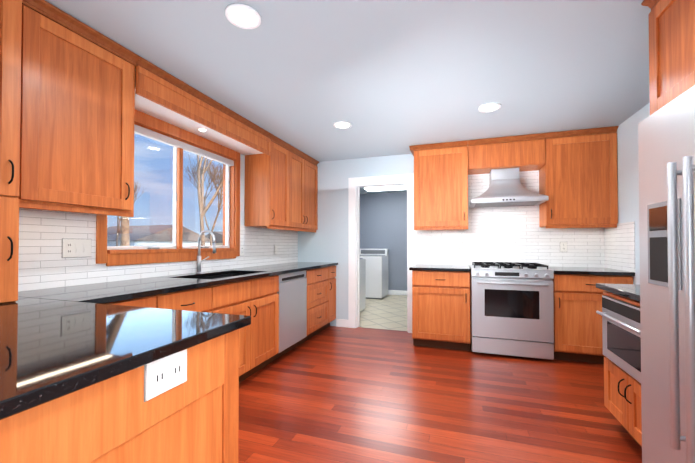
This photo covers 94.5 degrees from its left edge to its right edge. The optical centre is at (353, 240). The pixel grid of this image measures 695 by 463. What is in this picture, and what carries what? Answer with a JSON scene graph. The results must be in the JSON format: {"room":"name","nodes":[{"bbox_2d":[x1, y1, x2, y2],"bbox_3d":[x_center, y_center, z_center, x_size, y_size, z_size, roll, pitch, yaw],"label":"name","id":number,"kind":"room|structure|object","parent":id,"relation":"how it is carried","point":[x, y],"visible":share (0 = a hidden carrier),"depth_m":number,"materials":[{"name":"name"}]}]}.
{"room":"kitchen","nodes":[
{"label":"kitchen","id":0,"kind":"room"},
{"bbox_2d":[135,83,244,225],"bbox_3d":[-2.013,-0.001,1.606,0.150,2.420,7.245,0,-1,18],"label":"wall","id":1,"kind":"structure","parent":0,"point":[242,189],"depth_m":3.65,"materials":[{"name":"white paint"}]},
{"bbox_2d":[0,0,21,302],"bbox_3d":[-1.843,-0.468,1.164,0.449,1.490,0.800,0,-1,18],"label":"upper cabinet","id":2,"kind":"object","parent":1,"relation":"attached to","point":[10,53],"visible":1,"depth_m":1.45,"materials":[{"name":"brown wood"}]},
{"bbox_2d":[17,0,139,216],"bbox_3d":[-1.657,-0.679,1.855,0.369,1.049,0.615,0,-1,18],"label":"upper cabinet","id":3,"kind":"object","parent":1,"relation":"attached to","point":[77,118],"visible":0.98,"depth_m":1.76,"materials":[{"name":"brown wood"}]},
{"bbox_2d":[18,208,297,291],"bbox_3d":[-1.522,0.062,2.838,0.008,0.485,4.294,0,-1,18],"label":"backsplash","id":4,"kind":"structure","parent":1,"relation":"attached to","point":[43,263],"depth_m":2.10,"materials":[{"name":"tile"}]},
{"bbox_2d":[62,238,91,257],"bbox_3d":[-1.770,0.050,2.060,0.010,0.121,0.168,0,-1,18],"label":"outlet","id":5,"kind":"object","parent":4,"relation":"attached to","point":[74,248],"visible":1,"depth_m":2.05,"materials":[{"name":"grey plastic"}]},
{"bbox_2d":[240,245,243,255],"bbox_3d":[-1.256,0.115,3.616,0.008,0.121,0.076,0,-1,18],"label":"electrical outlet","id":6,"kind":"object","parent":4,"relation":"attached to","point":[241,250],"visible":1,"depth_m":3.61,"materials":[{"name":"grey plastic"}]},
{"bbox_2d":[96,109,239,265],"bbox_3d":[-1.571,-0.399,2.900,0.180,1.172,1.484,0,-1,18],"label":"window","id":7,"kind":"structure","parent":1,"relation":"in","point":[179,140],"depth_m":2.86,"materials":[{"name":"brown wood"}]},
{"bbox_2d":[135,57,271,155],"bbox_3d":[-1.319,-1.073,2.892,0.364,0.236,1.551,0,-1,18],"label":"window valance","id":8,"kind":"object","parent":1,"relation":"attached to","point":[162,95],"visible":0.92,"depth_m":2.61,"materials":[{"name":"brown wood"}]},
{"bbox_2d":[245,134,292,229],"bbox_3d":[-1.011,-0.668,3.860,0.337,1.020,0.489,0,-1,18],"label":"upper cabinet","id":9,"kind":"object","parent":1,"relation":"attached to","point":[281,186],"depth_m":3.66,"materials":[{"name":"brown wood"}]},
{"bbox_2d":[293,147,318,229],"bbox_3d":[-0.834,-0.661,4.396,0.337,1.020,0.911,0,-1,18],"label":"upper cabinet","id":10,"kind":"object","parent":1,"relation":"attached to","point":[305,169],"depth_m":4.37,"materials":[{"name":"brown wood"}]},
{"bbox_2d":[45,0,650,193],"bbox_3d":[0.385,-1.249,2.570,4.310,0.100,10.550,0,-1,18],"label":"ceiling","id":11,"kind":"structure","parent":0,"point":[390,77],"depth_m":2.17,"materials":[{"name":"grey paint"}]},
{"bbox_2d":[225,3,260,28],"bbox_3d":[-0.593,-1.203,1.729,0.184,0.010,0.184,0,-1,18],"label":"recessed light","id":12,"kind":"object","parent":11,"relation":"in","point":[242,16],"visible":1,"depth_m":1.72,"materials":[{"name":"white plastic"}]},
{"bbox_2d":[334,121,351,128],"bbox_3d":[-0.111,-1.183,3.297,0.184,0.010,0.184,0,-1,18],"label":"recessed light","id":13,"kind":"object","parent":11,"relation":"in","point":[342,125],"visible":0.98,"depth_m":3.30,"materials":[{"name":"white plastic"}]},
{"bbox_2d":[365,185,406,190],"bbox_3d":[0.805,-1.110,6.722,1.100,0.069,0.300,0,-1,18],"label":"ceiling light","id":14,"kind":"object","parent":11,"relation":"attached to","point":[399,187],"visible":0.5,"depth_m":6.66,"materials":[{"name":"white"}]},
{"bbox_2d":[479,103,500,112],"bbox_3d":[1.219,-1.188,2.878,0.184,0.010,0.184,0,-1,18],"label":"recessed light","id":15,"kind":"object","parent":11,"relation":"in","point":[488,107],"visible":0.98,"depth_m":2.87,"materials":[{"name":"white plastic"}]},
{"bbox_2d":[360,192,406,290],"bbox_3d":[1.263,0.076,7.582,2.280,2.420,0.150,0,-1,18],"label":"wall","id":16,"kind":"structure","parent":0,"point":[383,220],"depth_m":7.63,"materials":[{"name":"grey"}]},
{"bbox_2d":[387,290,406,294],"bbox_3d":[1.228,1.230,7.492,2.299,0.110,0.013,0,-1,18],"label":"baseboard","id":17,"kind":"structure","parent":16,"relation":"attached to","point":[390,292],"depth_m":7.56,"materials":[{"name":"white"}]},
{"bbox_2d":[298,154,469,325],"bbox_3d":[1.099,0.034,4.314,4.060,2.420,0.150,0,-1,18],"label":"wall","id":18,"kind":"structure","parent":0,"point":[327,241],"depth_m":4.67,"materials":[{"name":"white paint"}]},
{"bbox_2d":[348,173,415,332],"bbox_3d":[0.412,0.174,4.539,0.960,2.145,0.190,0,-1,18],"label":"door frame","id":19,"kind":"structure","parent":18,"relation":"attached to","point":[355,184],"depth_m":4.57,"materials":[{"name":"white wood"}]},
{"bbox_2d":[409,140,467,229],"bbox_3d":[1.077,-0.651,4.049,0.686,1.049,0.360,0,-1,18],"label":"upper cabinet","id":20,"kind":"object","parent":18,"relation":"attached to","point":[440,186],"visible":1,"depth_m":3.90,"materials":[{"name":"brown wood"}]},
{"bbox_2d":[468,133,545,174],"bbox_3d":[1.789,-1.011,3.821,0.808,0.336,0.355,0,-1,18],"label":"upper cabinet","id":21,"kind":"object","parent":18,"relation":"attached to","point":[521,152],"visible":0.85,"depth_m":3.68,"materials":[{"name":"brown wood"}]},
{"bbox_2d":[470,167,548,207],"bbox_3d":[1.770,-0.628,3.744,0.768,0.426,0.503,0,-1,18],"label":"range hood","id":22,"kind":"object","parent":21,"relation":"attached to","point":[506,188],"visible":1,"depth_m":3.67,"materials":[{"name":"silver metal"}]},
{"bbox_2d":[416,170,604,267],"bbox_3d":[1.851,-0.271,3.985,2.123,1.180,0.008,0,-1,18],"label":"backsplash","id":23,"kind":"structure","parent":18,"relation":"attached to","point":[507,234],"depth_m":3.96,"materials":[{"name":"tile"}]},
{"bbox_2d":[560,242,566,251],"bbox_3d":[2.467,0.077,3.769,0.076,0.121,0.008,0,-1,18],"label":"electrical outlet","id":24,"kind":"object","parent":23,"relation":"attached to","point":[563,246],"visible":1,"depth_m":3.77,"materials":[{"name":"white plastic"}]},
{"bbox_2d":[539,126,618,227],"bbox_3d":[2.485,-0.657,3.583,0.657,1.049,0.360,0,-1,18],"label":"upper cabinet","id":25,"kind":"object","parent":18,"relation":"attached to","point":[578,180],"visible":1,"depth_m":3.45,"materials":[{"name":"brown wood"}]},
{"bbox_2d":[238,295,641,462],"bbox_3d":[0.385,1.261,2.538,4.310,0.080,10.550,0,-1,18],"label":"floor","id":26,"kind":"structure","parent":0,"point":[332,394],"depth_m":2.37,"materials":[{"name":"brown wood"}]},
{"bbox_2d":[0,329,238,462],"bbox_3d":[-1.301,0.754,0.990,1.577,0.893,0.880,0,-1,18],"label":"base cabinet","id":27,"kind":"object","parent":26,"relation":"on","point":[194,418],"visible":0.44,"depth_m":0.81,"materials":[{"name":"brown wood"}]},
{"bbox_2d":[0,298,250,419],"bbox_3d":[-0.960,0.290,0.882,0.917,0.032,0.940,0,-1,18],"label":"countertop","id":28,"kind":"structure","parent":27,"relation":"on","point":[58,342],"depth_m":0.88,"materials":[{"name":"black stone"}]},
{"bbox_2d":[144,349,186,401],"bbox_3d":[-0.505,0.361,0.874,0.009,0.098,0.132,0,-1,18],"label":"outlet","id":29,"kind":"object","parent":27,"relation":"attached to","point":[164,374],"visible":0.94,"depth_m":0.86,"materials":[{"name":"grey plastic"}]},
{"bbox_2d":[0,262,337,309],"bbox_3d":[-1.197,0.314,2.726,0.690,0.032,4.291,0,-1,18],"label":"countertop","id":30,"kind":"structure","parent":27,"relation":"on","point":[144,287],"depth_m":2.06,"materials":[{"name":"black stone"}]},
{"bbox_2d":[196,230,215,273],"bbox_3d":[-1.327,0.103,2.953,0.213,0.396,0.132,0,-1,18],"label":"faucet","id":31,"kind":"object","parent":30,"relation":"on","point":[199,260],"visible":1,"depth_m":2.92,"materials":[{"name":"silver metal"}]},
{"bbox_2d":[193,273,244,278],"bbox_3d":[-1.157,0.440,2.853,0.450,0.214,0.790,0,-1,18],"label":"sink","id":32,"kind":"object","parent":30,"relation":"in","point":[220,276],"visible":0.02,"depth_m":3.10,"materials":[{"name":"black"}]},
{"bbox_2d":[107,296,155,307],"bbox_3d":[-1.522,0.764,1.775,0.664,0.893,0.460,0,-1,18],"label":"base cabinet","id":33,"kind":"object","parent":26,"relation":"on","point":[149,301],"depth_m":1.81,"materials":[{"name":"brown wood"}]},
{"bbox_2d":[154,286,211,312],"bbox_3d":[-1.380,0.770,2.207,0.664,0.893,0.442,0,-1,18],"label":"base cabinet","id":34,"kind":"object","parent":26,"relation":"on","point":[198,299],"visible":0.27,"depth_m":2.12,"materials":[{"name":"brown wood"}]},
{"bbox_2d":[209,275,278,382],"bbox_3d":[-1.167,0.778,2.851,0.664,0.893,0.907,0,-1,18],"label":"base cabinet","id":35,"kind":"object","parent":26,"relation":"on","point":[257,300],"visible":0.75,"depth_m":2.81,"materials":[{"name":"brown wood"}]},
{"bbox_2d":[270,270,306,362],"bbox_3d":[-0.942,0.789,3.580,0.632,0.890,0.611,0,-1,18],"label":"dishwasher","id":36,"kind":"object","parent":26,"relation":"on","point":[292,292],"visible":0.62,"depth_m":3.44,"materials":[{"name":"silver metal"}]},
{"bbox_2d":[299,267,327,344],"bbox_3d":[-0.728,0.795,4.178,0.664,0.893,0.651,0,-1,18],"label":"base cabinet","id":37,"kind":"object","parent":26,"relation":"on","point":[317,300],"visible":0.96,"depth_m":4.05,"materials":[{"name":"brown wood"}]},
{"bbox_2d":[322,265,335,330],"bbox_3d":[-0.581,0.801,4.625,0.664,0.893,0.281,0,-1,18],"label":"base cabinet","id":38,"kind":"object","parent":26,"relation":"on","point":[331,279],"visible":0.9,"depth_m":4.52,"materials":[{"name":"brown wood"}]},
{"bbox_2d":[360,258,365,311],"bbox_3d":[-0.214,0.721,5.639,0.690,1.080,0.690,0,-1,18],"label":"dryer","id":39,"kind":"object","parent":26,"relation":"on","point":[362,284],"visible":0.21,"depth_m":5.68,"materials":[{"name":"white metal"}]},
{"bbox_2d":[360,249,387,298],"bbox_3d":[0.391,0.738,7.372,0.690,1.090,0.700,0,-1,18],"label":"washer","id":40,"kind":"object","parent":26,"relation":"on","point":[376,273],"visible":0.62,"depth_m":7.01,"materials":[{"name":"white metal"}]},
{"bbox_2d":[412,270,470,350],"bbox_3d":[1.069,0.792,3.882,0.632,0.893,0.664,0,-1,18],"label":"base cabinet","id":41,"kind":"object","parent":26,"relation":"on","point":[440,309],"visible":0.96,"depth_m":3.61,"materials":[{"name":"brown wood"}]},
{"bbox_2d":[409,264,470,271],"bbox_3d":[1.057,0.329,3.892,0.663,0.032,0.661,0,-1,18],"label":"countertop","id":42,"kind":"structure","parent":41,"relation":"on","point":[435,267],"depth_m":3.67,"materials":[{"name":"black stone"}]},
{"bbox_2d":[469,262,553,359],"bbox_3d":[1.734,0.749,3.621,0.783,0.972,0.725,0,-1,18],"label":"range","id":43,"kind":"object","parent":26,"relation":"on","point":[511,308],"visible":1,"depth_m":3.33,"materials":[{"name":"silver metal"}]},
{"bbox_2d":[553,274,632,363],"bbox_3d":[2.438,0.786,3.429,0.662,0.893,0.664,0,-1,18],"label":"base cabinet","id":44,"kind":"object","parent":26,"relation":"on","point":[577,319],"visible":0.65,"depth_m":3.19,"materials":[{"name":"brown wood"}]},
{"bbox_2d":[544,267,634,275],"bbox_3d":[2.437,0.323,3.436,0.665,0.032,0.661,0,-1,18],"label":"countertop","id":45,"kind":"structure","parent":44,"relation":"on","point":[584,270],"depth_m":3.20,"materials":[{"name":"black stone"}]},
{"bbox_2d":[596,291,641,447],"bbox_3d":[1.852,0.764,1.744,0.717,0.893,0.648,0,-1,18],"label":"base cabinet","id":46,"kind":"object","parent":26,"relation":"on","point":[621,332],"visible":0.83,"depth_m":1.87,"materials":[{"name":"brown wood"}]},
{"bbox_2d":[596,283,639,301],"bbox_3d":[1.871,0.302,1.761,0.687,0.032,0.676,0,-1,18],"label":"countertop","id":47,"kind":"structure","parent":46,"relation":"on","point":[631,291],"depth_m":1.92,"materials":[{"name":"black stone"}]},
{"bbox_2d":[638,85,694,462],"bbox_3d":[1.550,0.314,1.012,0.793,1.775,0.910,0,-1,18],"label":"refrigerator","id":48,"kind":"object","parent":26,"relation":"on","point":[666,142],"visible":1,"depth_m":1.33,"materials":[{"name":"grey metal"}]},
{"bbox_2d":[616,103,649,284],"bbox_3d":[1.818,-0.018,0.261,0.150,2.420,7.095,0,-1,18],"label":"wall","id":49,"kind":"structure","parent":0,"point":[628,168],"depth_m":3.10,"materials":[{"name":"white paint"}]},
{"bbox_2d":[604,221,635,272],"bbox_3d":[2.751,0.069,3.334,0.008,0.485,0.657,0,-1,18],"label":"backsplash","id":50,"kind":"structure","parent":49,"relation":"attached to","point":[619,246],"depth_m":3.28,"materials":[{"name":"tile"}]},
{"bbox_2d":[641,0,694,114],"bbox_3d":[1.623,-0.919,1.027,0.689,0.591,1.045,0,-1,18],"label":"upper cabinet","id":51,"kind":"object","parent":49,"relation":"attached to","point":[671,50],"visible":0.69,"depth_m":1.47,"materials":[{"name":"brown wood"}]},
{"label":"outside","id":52,"kind":"structure","parent":0,"visible":0},
{"bbox_3d":[-42.406,3.648,66.657,117.390,0.200,180.000,0,-1,18],"label":"ground","id":53,"kind":"structure","parent":52,"visible":0},
{"bbox_2d":[120,216,129,245],"bbox_3d":[-10.678,-6.346,10.677,10.348,18.351,9.922,0,-1,18],"label":"tree","id":54,"kind":"object","parent":53,"relation":"on","point":[124,241],"depth_m":13.06,"materials":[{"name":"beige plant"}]},
{"bbox_2d":[116,181,142,245],"bbox_3d":[-31.640,-2.904,45.431,6.773,12.378,6.890,0,-1,18],"label":"tree","id":55,"kind":"object","parent":53,"relation":"on","point":[118,219],"depth_m":43.32,"materials":[{"name":"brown plant"}]},
{"bbox_2d":[107,225,212,245],"bbox_3d":[-34.175,0.464,52.391,14.800,5.800,14.800,0,-1,18],"label":"house","id":56,"kind":"structure","parent":53,"relation":"on","point":[157,231],"depth_m":48.16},
{"bbox_2d":[183,155,222,245],"bbox_3d":[-17.860,-3.619,40.881,7.292,13.694,9.984,0,-1,18],"label":"tree","id":57,"kind":"object","parent":53,"relation":"on","point":[212,177],"depth_m":41.03,"materials":[{"name":"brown plant"}]},
{"bbox_2d":[197,155,222,245],"bbox_3d":[-11.963,-7.515,29.502,18.124,21.208,11.706,0,-1,18],"label":"tree","id":58,"kind":"object","parent":53,"relation":"on","point":[200,194],"depth_m":27.32,"materials":[{"name":"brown plant"}]},
{"bbox_2d":[205,231,222,245],"bbox_3d":[-26.321,0.929,72.961,12.800,5.400,14.800,0,-1,18],"label":"house","id":59,"kind":"structure","parent":53,"relation":"on","point":[219,238],"depth_m":65.81,"materials":[{"name":"beige"}]}
]}

